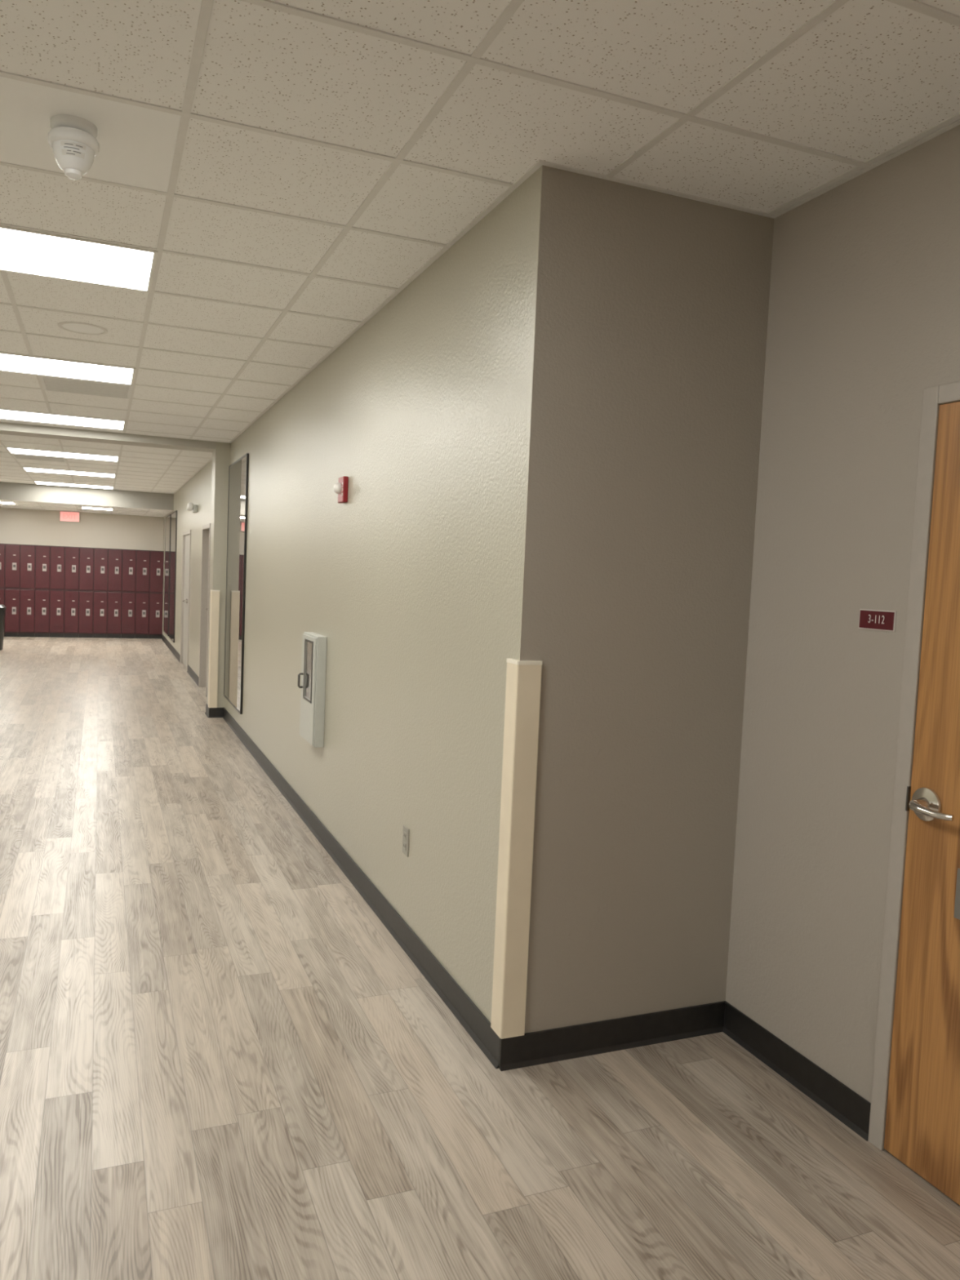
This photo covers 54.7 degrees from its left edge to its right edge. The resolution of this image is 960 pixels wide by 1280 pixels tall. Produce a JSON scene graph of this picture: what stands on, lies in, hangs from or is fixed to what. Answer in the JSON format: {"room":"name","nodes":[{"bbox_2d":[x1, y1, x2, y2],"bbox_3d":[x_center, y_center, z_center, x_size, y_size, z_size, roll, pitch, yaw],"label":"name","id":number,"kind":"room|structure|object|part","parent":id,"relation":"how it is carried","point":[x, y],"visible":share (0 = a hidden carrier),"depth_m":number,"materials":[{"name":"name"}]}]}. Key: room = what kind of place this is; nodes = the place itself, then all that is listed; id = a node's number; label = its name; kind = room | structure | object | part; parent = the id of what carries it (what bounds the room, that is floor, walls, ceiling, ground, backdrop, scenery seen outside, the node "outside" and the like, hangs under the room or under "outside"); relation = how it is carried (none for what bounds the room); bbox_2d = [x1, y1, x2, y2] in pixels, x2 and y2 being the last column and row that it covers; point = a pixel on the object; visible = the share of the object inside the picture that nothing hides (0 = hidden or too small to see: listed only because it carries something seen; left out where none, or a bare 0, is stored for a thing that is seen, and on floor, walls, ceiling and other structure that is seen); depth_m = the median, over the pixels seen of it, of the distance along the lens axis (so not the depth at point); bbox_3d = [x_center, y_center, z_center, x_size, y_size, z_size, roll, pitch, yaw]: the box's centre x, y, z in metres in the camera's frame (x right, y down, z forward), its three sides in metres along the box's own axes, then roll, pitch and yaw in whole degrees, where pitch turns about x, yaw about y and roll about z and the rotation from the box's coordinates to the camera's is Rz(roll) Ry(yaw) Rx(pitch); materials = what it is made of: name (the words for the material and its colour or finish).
{"room":"school corridor","nodes":[
{"label":"school corridor","id":0,"kind":"room"},
{"bbox_2d":[0,507,163,591],"bbox_3d":[-8.117,-1.470,18.745,3.527,2.798,0.150,1,4,-22],"label":"wall","id":1,"kind":"structure","parent":0,"point":[17,526],"depth_m":18.65,"materials":[{"name":"paint"}]},
{"bbox_2d":[59,511,79,522],"bbox_3d":[-8.188,-2.459,18.519,0.360,0.195,0.056,1,4,-22],"label":"exit sign","id":2,"kind":"object","parent":1,"relation":"attached to","point":[64,516],"visible":1,"depth_m":18.49,"materials":[{"name":"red plastic"}]},
{"bbox_2d":[0,499,172,516],"bbox_3d":[-7.544,-2.510,17.383,3.527,0.098,2.930,1,4,-22],"label":"ceiling","id":3,"kind":"structure","parent":0,"point":[55,506],"depth_m":17.34,"materials":[{"name":"tile"}]},
{"bbox_2d":[0,501,16,504],"bbox_3d":[-8.500,-2.429,16.370,0.542,0.013,0.602,1,4,-22],"label":"recessed light","id":4,"kind":"object","parent":3,"relation":"in","point":[1,502],"visible":0.98,"depth_m":16.43,"materials":[{"name":"white plastic"}]},
{"bbox_2d":[0,502,14,504],"bbox_3d":[-8.500,-2.428,16.370,0.506,0.006,0.566,1,4,-22],"label":"diffuser","id":5,"kind":"object","parent":4,"relation":"attached to","point":[8,503],"depth_m":16.44,"materials":[{"name":"white plastic"}]},
{"bbox_2d":[80,506,113,510],"bbox_3d":[-7.002,-2.408,16.985,0.542,0.013,0.602,1,4,-22],"label":"recessed light","id":6,"kind":"object","parent":3,"relation":"in","point":[82,507],"visible":0.96,"depth_m":16.94,"materials":[{"name":"white plastic"}]},
{"bbox_2d":[0,0,959,515],"bbox_3d":[-3.029,-1.735,7.499,4.088,0.299,24.400,1,4,-22],"label":"grid","id":7,"kind":"object","parent":3,"relation":"attached to","point":[474,58],"visible":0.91,"depth_m":2.68,"materials":[{"name":"white metal"}]},
{"bbox_2d":[0,422,215,452],"bbox_3d":[-4.069,-1.988,8.905,2.935,0.076,0.300,1,4,-22],"label":"beam","id":8,"kind":"structure","parent":0,"point":[10,428],"depth_m":8.98,"materials":[{"name":"paint"}]},
{"bbox_2d":[206,441,231,707],"bbox_3d":[-2.702,-0.610,9.584,0.146,2.798,0.300,1,4,-22],"label":"wall","id":9,"kind":"structure","parent":0,"point":[221,455],"depth_m":9.43,"materials":[{"name":"paint"}]},
{"bbox_2d":[208,590,219,707],"bbox_3d":[-2.726,0.091,9.503,0.084,1.204,0.084,1,4,-22],"label":"guard","id":10,"kind":"object","parent":9,"relation":"attached to","point":[215,594],"visible":1,"depth_m":9.47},
{"bbox_2d":[162,165,542,1022],"bbox_3d":[-3.165,-0.734,11.107,0.150,2.798,17.800,1,4,-22],"label":"wall","id":11,"kind":"structure","parent":0,"point":[413,583],"depth_m":3.88,"materials":[{"name":"paint"}]},
{"bbox_2d":[0,481,173,510],"bbox_3d":[-6.980,-2.539,16.012,3.227,0.395,0.020,1,4,-22],"label":"beam","id":12,"kind":"structure","parent":11,"relation":"attached to","point":[8,491],"depth_m":16.07,"materials":[{"name":"paint"}]},
{"bbox_2d":[163,514,170,635],"bbox_3d":[-6.005,-1.247,17.813,0.020,2.260,1.300,1,4,-22],"label":"display panel","id":13,"kind":"object","parent":11,"relation":"attached to","point":[167,532],"visible":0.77,"depth_m":17.72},
{"bbox_2d":[168,510,177,642],"bbox_3d":[-5.447,-1.130,16.453,0.020,2.260,1.250,1,4,-22],"label":"display panel","id":14,"kind":"object","parent":11,"relation":"attached to","point":[174,515],"visible":1,"depth_m":16.32,"materials":[{"name":"metal"}]},
{"bbox_2d":[180,529,191,671],"bbox_3d":[-4.395,-0.612,14.028,0.182,2.050,1.300,1,4,-22],"label":"door","id":15,"kind":"structure","parent":11,"relation":"in","point":[186,548],"depth_m":14.26,"materials":[{"name":"paint"}]},
{"bbox_2d":[186,502,197,512],"bbox_3d":[-3.900,-1.793,12.569,0.126,0.127,0.260,1,4,-22],"label":"emergency light","id":16,"kind":"object","parent":11,"relation":"attached to","point":[190,506],"visible":1,"depth_m":12.46,"materials":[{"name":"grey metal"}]},
{"bbox_2d":[198,523,210,695],"bbox_3d":[-3.325,-0.389,11.451,0.154,2.050,0.900,1,4,-22],"label":"door","id":17,"kind":"structure","parent":11,"relation":"in","point":[206,535],"depth_m":11.79,"materials":[{"name":"paint"}]},
{"bbox_2d":[223,453,248,714],"bbox_3d":[-2.334,-0.540,8.852,0.020,2.330,1.220,1,4,-22],"label":"window","id":18,"kind":"structure","parent":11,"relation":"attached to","point":[237,470],"depth_m":8.74,"materials":[{"name":"clear glass"}]},
{"bbox_2d":[297,631,327,747],"bbox_3d":[-0.945,0.286,5.513,0.226,0.640,0.390,1,4,-22],"label":"fire extinguisher cabinet","id":19,"kind":"object","parent":11,"relation":"attached to","point":[313,663],"visible":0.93,"depth_m":5.34,"materials":[{"name":"grey metal"}]},
{"bbox_3d":[-1.083,0.244,5.594,0.031,0.094,0.014,1,4,-22],"label":"handle","id":20,"kind":"part","parent":19,"relation":"part of","materials":[{"name":"metal"}]},
{"bbox_3d":[-1.017,0.285,5.484,0.009,0.616,0.366,1,4,-22],"label":"door","id":21,"kind":"part","parent":19,"relation":"part of","materials":[{"name":"grey metal"}]},
{"bbox_3d":[-1.011,0.179,5.455,0.004,0.359,0.224,1,4,-22],"label":"window trim","id":22,"kind":"part","parent":19,"relation":"part of","materials":[{"name":"metal"}]},
{"bbox_2d":[161,634,500,1068],"bbox_3d":[-3.302,0.621,10.978,0.165,0.103,17.450,1,4,-22],"label":"baseboard","id":23,"kind":"structure","parent":11,"relation":"attached to","point":[468,1014],"depth_m":4.10,"materials":[{"name":"black rubber"}]},
{"bbox_2d":[333,475,348,503],"bbox_3d":[-0.746,-0.800,4.937,0.063,0.136,0.116,1,4,-22],"label":"fire alarm","id":24,"kind":"object","parent":11,"relation":"attached to","point":[340,487],"visible":1,"depth_m":4.90,"materials":[{"name":"red plastic"}]},
{"bbox_2d":[402,825,409,857],"bbox_3d":[-0.313,0.844,3.899,0.009,0.118,0.072,1,4,-22],"label":"power outlet","id":25,"kind":"object","parent":11,"relation":"attached to","point":[406,830],"visible":1,"depth_m":3.89,"materials":[{"name":"white plastic"}]},
{"bbox_2d":[403,831,406,839],"bbox_3d":[-0.315,0.822,3.897,0.003,0.029,0.034,1,4,-22],"label":"receptacle","id":26,"kind":"object","parent":25,"relation":"attached to","point":[404,833],"depth_m":3.90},
{"bbox_2d":[490,658,542,1039],"bbox_3d":[0.114,0.662,2.954,0.084,1.204,0.084,1,4,-22],"label":"guard","id":27,"kind":"object","parent":11,"relation":"attached to","point":[523,677],"visible":1,"depth_m":2.92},
{"bbox_2d":[0,636,959,1279],"bbox_3d":[-3.144,0.956,7.684,4.388,0.100,24.700,1,4,-22],"label":"floor","id":28,"kind":"structure","parent":0,"point":[219,1061],"depth_m":2.79,"materials":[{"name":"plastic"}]},
{"bbox_2d":[0,543,4,636],"bbox_3d":[-9.365,-0.973,18.021,0.262,1.800,0.312,1,4,-22],"label":"locker","id":29,"kind":"object","parent":28,"relation":"on","point":[2,545],"visible":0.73,"depth_m":17.90,"materials":[{"name":"metal"}]},
{"bbox_3d":[-9.293,-1.430,17.860,0.244,0.816,0.023,1,4,-22],"label":"door","id":30,"kind":"part","parent":29,"relation":"part of","materials":[{"name":"red metal"}]},
{"bbox_3d":[-9.329,-0.575,17.919,0.244,0.820,0.023,1,4,-22],"label":"door","id":31,"kind":"part","parent":29,"relation":"part of","materials":[{"name":"red metal"}]},
{"bbox_2d":[0,604,6,649],"bbox_3d":[-8.148,-0.226,15.398,0.510,0.775,0.510,1,4,-22],"label":"trash can","id":32,"kind":"object","parent":28,"relation":"on","point":[2,608],"visible":1,"depth_m":15.38,"materials":[{"name":"silver metal"}]},
{"bbox_3d":[-8.134,-0.565,15.374,0.510,0.095,0.510,1,4,-22],"label":"lid","id":33,"kind":"part","parent":32,"relation":"part of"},
{"bbox_2d":[4,543,20,636],"bbox_3d":[-9.121,-0.969,18.121,0.262,1.800,0.312,1,4,-22],"label":"locker","id":34,"kind":"object","parent":28,"relation":"on","point":[12,551],"visible":0.99,"depth_m":17.99,"materials":[{"name":"metal"}]},
{"bbox_3d":[-9.048,-1.427,17.960,0.244,0.816,0.023,1,4,-22],"label":"door","id":35,"kind":"part","parent":34,"relation":"part of","materials":[{"name":"red metal"}]},
{"bbox_3d":[-9.085,-0.571,18.019,0.244,0.820,0.023,1,4,-22],"label":"door","id":36,"kind":"part","parent":34,"relation":"part of","materials":[{"name":"red metal"}]},
{"bbox_3d":[-9.013,-1.425,17.963,0.070,0.140,0.006,1,4,-22],"label":"handle","id":37,"kind":"part","parent":34,"relation":"part of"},
{"bbox_3d":[-9.049,-0.570,18.022,0.070,0.140,0.006,1,4,-22],"label":"handle","id":38,"kind":"part","parent":34,"relation":"part of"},
{"bbox_2d":[19,544,35,636],"bbox_3d":[-8.877,-0.966,18.221,0.262,1.800,0.312,1,4,-22],"label":"locker","id":39,"kind":"object","parent":28,"relation":"on","point":[27,583],"visible":0.99,"depth_m":18.09,"materials":[{"name":"metal"}]},
{"bbox_3d":[-8.841,-0.568,18.119,0.244,0.820,0.023,1,4,-22],"label":"door","id":40,"kind":"part","parent":39,"relation":"part of","materials":[{"name":"red metal"}]},
{"bbox_3d":[-8.804,-1.423,18.060,0.244,0.816,0.023,1,4,-22],"label":"door","id":41,"kind":"part","parent":39,"relation":"part of","materials":[{"name":"red metal"}]},
{"bbox_3d":[-8.805,-0.567,18.122,0.070,0.140,0.006,1,4,-22],"label":"handle","id":42,"kind":"part","parent":39,"relation":"part of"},
{"bbox_3d":[-8.769,-1.422,18.064,0.070,0.140,0.006,1,4,-22],"label":"handle","id":43,"kind":"part","parent":39,"relation":"part of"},
{"bbox_2d":[34,545,50,637],"bbox_3d":[-8.633,-0.962,18.322,0.262,1.800,0.312,1,4,-22],"label":"locker","id":44,"kind":"object","parent":28,"relation":"on","point":[42,553],"visible":1,"depth_m":18.19,"materials":[{"name":"metal"}]},
{"bbox_3d":[-8.596,-0.564,18.220,0.244,0.820,0.023,1,4,-22],"label":"door","id":45,"kind":"part","parent":44,"relation":"part of","materials":[{"name":"red metal"}]},
{"bbox_3d":[-8.560,-1.420,18.161,0.244,0.816,0.023,1,4,-22],"label":"door","id":46,"kind":"part","parent":44,"relation":"part of","materials":[{"name":"red metal"}]},
{"bbox_3d":[-8.525,-1.418,18.164,0.070,0.140,0.006,1,4,-22],"label":"handle","id":47,"kind":"part","parent":44,"relation":"part of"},
{"bbox_2d":[48,546,65,637],"bbox_3d":[-8.389,-0.959,18.422,0.262,1.800,0.312,1,4,-22],"label":"locker","id":48,"kind":"object","parent":28,"relation":"on","point":[57,557],"visible":1,"depth_m":18.29,"materials":[{"name":"metal"}]},
{"bbox_3d":[-8.352,-0.561,18.320,0.244,0.820,0.023,1,4,-22],"label":"door","id":49,"kind":"part","parent":48,"relation":"part of","materials":[{"name":"red metal"}]},
{"bbox_3d":[-8.316,-1.416,18.261,0.244,0.816,0.023,1,4,-22],"label":"door","id":50,"kind":"part","parent":48,"relation":"part of","materials":[{"name":"red metal"}]},
{"bbox_3d":[-8.280,-1.415,18.264,0.070,0.140,0.006,1,4,-22],"label":"handle","id":51,"kind":"part","parent":48,"relation":"part of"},
{"bbox_2d":[63,546,79,637],"bbox_3d":[-8.144,-0.955,18.522,0.262,1.800,0.312,1,4,-22],"label":"locker","id":52,"kind":"object","parent":28,"relation":"on","point":[72,553],"visible":1,"depth_m":18.39,"materials":[{"name":"metal"}]},
{"bbox_3d":[-8.108,-0.557,18.420,0.244,0.820,0.023,1,4,-22],"label":"door","id":53,"kind":"part","parent":52,"relation":"part of","materials":[{"name":"red metal"}]},
{"bbox_3d":[-8.072,-1.413,18.361,0.244,0.816,0.023,1,4,-22],"label":"door","id":54,"kind":"part","parent":52,"relation":"part of","materials":[{"name":"red metal"}]},
{"bbox_3d":[-8.036,-1.411,18.365,0.070,0.140,0.006,1,4,-22],"label":"handle","id":55,"kind":"part","parent":52,"relation":"part of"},
{"bbox_2d":[78,546,93,637],"bbox_3d":[-7.900,-0.952,18.622,0.262,1.800,0.312,1,4,-22],"label":"locker","id":56,"kind":"object","parent":28,"relation":"on","point":[86,554],"visible":1,"depth_m":18.49,"materials":[{"name":"metal"}]},
{"bbox_3d":[-7.864,-0.554,18.520,0.244,0.820,0.023,1,4,-22],"label":"door","id":57,"kind":"part","parent":56,"relation":"part of","materials":[{"name":"red metal"}]},
{"bbox_3d":[-7.827,-1.409,18.462,0.244,0.816,0.023,1,4,-22],"label":"door","id":58,"kind":"part","parent":56,"relation":"part of","materials":[{"name":"red metal"}]},
{"bbox_3d":[-7.828,-0.553,18.524,0.070,0.140,0.006,1,4,-22],"label":"handle","id":59,"kind":"part","parent":56,"relation":"part of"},
{"bbox_3d":[-7.792,-1.408,18.465,0.070,0.140,0.006,1,4,-22],"label":"handle","id":60,"kind":"part","parent":56,"relation":"part of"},
{"bbox_2d":[93,547,108,638],"bbox_3d":[-7.656,-0.948,18.723,0.262,1.800,0.312,1,4,-22],"label":"locker","id":61,"kind":"object","parent":28,"relation":"on","point":[100,593],"visible":1,"depth_m":18.59,"materials":[{"name":"metal"}]},
{"bbox_3d":[-7.620,-0.550,18.621,0.244,0.820,0.023,1,4,-22],"label":"door","id":62,"kind":"part","parent":61,"relation":"part of","materials":[{"name":"red metal"}]},
{"bbox_3d":[-7.583,-1.406,18.562,0.244,0.816,0.023,1,4,-22],"label":"door","id":63,"kind":"part","parent":61,"relation":"part of","materials":[{"name":"red metal"}]},
{"bbox_2d":[106,548,122,638],"bbox_3d":[-7.412,-0.945,18.823,0.262,1.800,0.312,1,4,-22],"label":"locker","id":64,"kind":"object","parent":28,"relation":"on","point":[115,555],"visible":1,"depth_m":18.69,"materials":[{"name":"metal"}]},
{"bbox_3d":[-7.375,-0.547,18.721,0.244,0.820,0.023,1,4,-22],"label":"door","id":65,"kind":"part","parent":64,"relation":"part of","materials":[{"name":"red metal"}]},
{"bbox_3d":[-7.339,-1.402,18.662,0.244,0.816,0.023,1,4,-22],"label":"door","id":66,"kind":"part","parent":64,"relation":"part of","materials":[{"name":"red metal"}]},
{"bbox_3d":[-7.340,-0.546,18.724,0.070,0.140,0.006,1,4,-22],"label":"handle","id":67,"kind":"part","parent":64,"relation":"part of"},
{"bbox_2d":[120,549,136,638],"bbox_3d":[-7.168,-0.941,18.923,0.262,1.800,0.312,1,4,-22],"label":"locker","id":68,"kind":"object","parent":28,"relation":"on","point":[129,556],"visible":1,"depth_m":18.79,"materials":[{"name":"metal"}]},
{"bbox_3d":[-7.131,-0.544,18.821,0.244,0.820,0.023,1,4,-22],"label":"door","id":69,"kind":"part","parent":68,"relation":"part of","materials":[{"name":"red metal"}]},
{"bbox_3d":[-7.095,-1.399,18.762,0.244,0.816,0.023,1,4,-22],"label":"door","id":70,"kind":"part","parent":68,"relation":"part of","materials":[{"name":"red metal"}]},
{"bbox_3d":[-7.096,-0.542,18.825,0.070,0.140,0.006,1,4,-22],"label":"handle","id":71,"kind":"part","parent":68,"relation":"part of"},
{"bbox_3d":[-7.060,-1.397,18.766,0.070,0.140,0.006,1,4,-22],"label":"handle","id":72,"kind":"part","parent":68,"relation":"part of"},
{"bbox_2d":[134,550,150,638],"bbox_3d":[-6.923,-0.938,19.024,0.262,1.800,0.312,1,4,-22],"label":"locker","id":73,"kind":"object","parent":28,"relation":"on","point":[143,557],"visible":0.99,"depth_m":18.89,"materials":[{"name":"metal"}]},
{"bbox_3d":[-6.887,-0.540,18.922,0.244,0.820,0.023,1,4,-22],"label":"door","id":74,"kind":"part","parent":73,"relation":"part of","materials":[{"name":"red metal"}]},
{"bbox_3d":[-6.851,-1.395,18.863,0.244,0.816,0.023,1,4,-22],"label":"door","id":75,"kind":"part","parent":73,"relation":"part of","materials":[{"name":"red metal"}]},
{"bbox_3d":[-6.852,-0.539,18.925,0.070,0.140,0.006,1,4,-22],"label":"handle","id":76,"kind":"part","parent":73,"relation":"part of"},
{"bbox_3d":[-6.815,-1.394,18.866,0.070,0.140,0.006,1,4,-22],"label":"handle","id":77,"kind":"part","parent":73,"relation":"part of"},
{"bbox_2d":[148,550,164,638],"bbox_3d":[-6.679,-0.934,19.124,0.262,1.800,0.312,1,4,-22],"label":"locker","id":78,"kind":"object","parent":28,"relation":"on","point":[157,557],"visible":0.99,"depth_m":18.99,"materials":[{"name":"metal"}]},
{"bbox_3d":[-6.643,-0.537,19.022,0.244,0.820,0.023,1,4,-22],"label":"door","id":79,"kind":"part","parent":78,"relation":"part of","materials":[{"name":"red metal"}]},
{"bbox_3d":[-6.607,-1.392,18.963,0.244,0.816,0.023,1,4,-22],"label":"door","id":80,"kind":"part","parent":78,"relation":"part of","materials":[{"name":"red metal"}]},
{"bbox_2d":[0,0,959,493],"bbox_3d":[-2.464,-1.816,6.125,4.388,0.098,21.750,1,4,-22],"label":"ceiling","id":81,"kind":"structure","parent":0,"point":[872,76],"depth_m":2.58,"materials":[{"name":"tile"}]},
{"bbox_2d":[10,453,66,462],"bbox_3d":[-5.459,-2.260,11.494,0.598,0.012,0.598,1,4,-22],"label":"ceiling vent","id":82,"kind":"object","parent":81,"relation":"in","point":[15,455],"visible":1,"depth_m":11.50,"materials":[{"name":"white metal"}]},
{"bbox_2d":[5,447,119,462],"bbox_3d":[-4.946,-2.208,11.047,1.212,0.013,0.602,1,4,-22],"label":"recessed light","id":83,"kind":"object","parent":81,"relation":"in","point":[15,451],"visible":1,"depth_m":11.03,"materials":[{"name":"white plastic"}]},
{"bbox_2d":[0,408,126,430],"bbox_3d":[-3.794,-1.965,8.234,1.212,0.013,0.602,1,4,-22],"label":"recessed light","id":84,"kind":"object","parent":81,"relation":"in","point":[5,414],"visible":1,"depth_m":8.26,"materials":[{"name":"white plastic"}]},
{"bbox_2d":[0,352,136,385],"bbox_3d":[-2.872,-1.771,5.983,1.212,0.013,0.602,1,4,-22],"label":"recessed light","id":85,"kind":"object","parent":81,"relation":"in","point":[11,362],"visible":1,"depth_m":6.04,"materials":[{"name":"white plastic"}]},
{"bbox_2d":[22,466,115,477],"bbox_3d":[-5.868,-2.402,13.298,1.212,0.013,0.602,1,4,-22],"label":"recessed light","id":86,"kind":"object","parent":81,"relation":"in","point":[25,468],"visible":1,"depth_m":13.29,"materials":[{"name":"white plastic"}]},
{"bbox_2d":[33,480,113,489],"bbox_3d":[-6.790,-2.596,15.549,1.212,0.013,0.602,1,4,-22],"label":"recessed light","id":87,"kind":"object","parent":81,"relation":"in","point":[35,482],"visible":1,"depth_m":15.54,"materials":[{"name":"white plastic"}]},
{"bbox_2d":[0,225,158,292],"bbox_3d":[-1.950,-1.577,3.732,1.212,0.013,0.602,1,4,-22],"label":"recessed light","id":88,"kind":"object","parent":81,"relation":"in","point":[24,251],"visible":1,"depth_m":3.82,"materials":[{"name":"white plastic"}]},
{"bbox_2d":[57,321,108,334],"bbox_3d":[-2.129,-1.673,4.979,0.250,0.009,0.250,1,4,-22],"label":"ceiling speaker","id":89,"kind":"object","parent":81,"relation":"attached to","point":[73,326],"visible":1,"depth_m":4.97,"materials":[{"name":"metal"}]},
{"bbox_2d":[62,323,103,333],"bbox_3d":[-2.129,-1.672,4.979,0.208,0.004,0.208,1,4,-22],"label":"grille","id":90,"kind":"object","parent":89,"relation":"attached to","point":[82,328],"depth_m":4.97,"materials":[{"name":"metal"}]},
{"bbox_2d":[38,374,133,399],"bbox_3d":[-2.821,-1.815,6.662,0.598,0.012,0.598,1,4,-22],"label":"ceiling vent","id":91,"kind":"object","parent":81,"relation":"in","point":[48,383],"visible":0.98,"depth_m":6.65,"materials":[{"name":"white metal"}]},
{"bbox_2d":[0,76,181,192],"bbox_3d":[-1.207,-1.478,2.722,0.587,0.002,0.587,1,4,-22],"label":"ceiling panel","id":92,"kind":"object","parent":81,"relation":"attached to","point":[137,144],"visible":0.67,"depth_m":2.69,"materials":[{"name":"tile"}]},
{"bbox_2d":[47,114,99,180],"bbox_3d":[-1.163,-1.396,2.655,0.136,0.149,0.136,1,4,-22],"label":"smoke detector","id":93,"kind":"object","parent":92,"relation":"attached to","point":[72,139],"visible":1,"depth_m":2.61,"materials":[{"name":"white plastic"}]},
{"bbox_2d":[520,164,773,1033],"bbox_3d":[0.497,-0.028,3.101,0.861,2.798,0.150,1,4,-22],"label":"wall","id":94,"kind":"structure","parent":0,"point":[652,307],"depth_m":3.02,"materials":[{"name":"paint"}]},
{"bbox_2d":[498,1000,726,1071],"bbox_3d":[0.468,1.322,3.114,0.870,0.103,0.019,1,4,-22],"label":"baseboard","id":95,"kind":"structure","parent":94,"relation":"attached to","point":[558,1044],"depth_m":3.10,"materials":[{"name":"black rubber"}]},
{"bbox_2d":[725,124,959,1102],"bbox_3d":[2.211,0.241,0.249,0.150,2.798,6.750,1,4,-22],"label":"wall","id":96,"kind":"structure","parent":0,"point":[864,311],"depth_m":2.82,"materials":[{"name":"paint"}]},
{"bbox_2d":[722,1001,871,1141],"bbox_3d":[2.106,1.590,0.236,0.019,0.103,6.591,1,4,-22],"label":"baseboard","id":97,"kind":"structure","parent":96,"relation":"attached to","point":[832,1095],"depth_m":2.92,"materials":[{"name":"black rubber"}]},
{"bbox_2d":[858,608,896,631],"bbox_3d":[1.139,-0.057,2.664,0.006,0.058,0.133,1,4,-22],"label":"room sign","id":98,"kind":"object","parent":96,"relation":"attached to","point":[874,620],"visible":1,"depth_m":2.66,"materials":[{"name":"red plastic"}]},
{"bbox_2d":[868,381,959,1205],"bbox_3d":[1.379,0.417,2.129,0.197,2.120,1.010,1,4,-22],"label":"door","id":99,"kind":"structure","parent":96,"relation":"in","point":[915,1108],"depth_m":2.48,"materials":[{"name":"wood"}]},
{"bbox_3d":[1.173,0.434,2.539,0.013,0.068,0.006,1,4,-22],"label":"strike plate","id":100,"kind":"part","parent":99,"relation":"part of","materials":[{"name":"metal"}]},
{"bbox_3d":[1.173,0.445,2.416,0.035,0.029,0.141,1,4,-22],"label":"lever","id":101,"kind":"part","parent":99,"relation":"part of","materials":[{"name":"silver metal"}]},
{"bbox_3d":[1.244,0.656,2.363,0.003,0.130,0.075,1,4,-22],"label":"metal plate","id":102,"kind":"part","parent":99,"relation":"part of","materials":[{"name":"silver metal"}]},
{"bbox_3d":[-5.042,-0.516,6.780,0.150,2.798,24.400,1,4,-22],"label":"wall","id":103,"kind":"structure","parent":0,"visible":0},
{"bbox_2d":[0,119,959,517],"bbox_3d":[-3.029,-1.735,7.499,4.088,0.300,24.400,1,4,-22],"label":"trim","id":104,"kind":"structure","parent":103,"relation":"attached to","point":[539,163],"depth_m":3.00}
]}

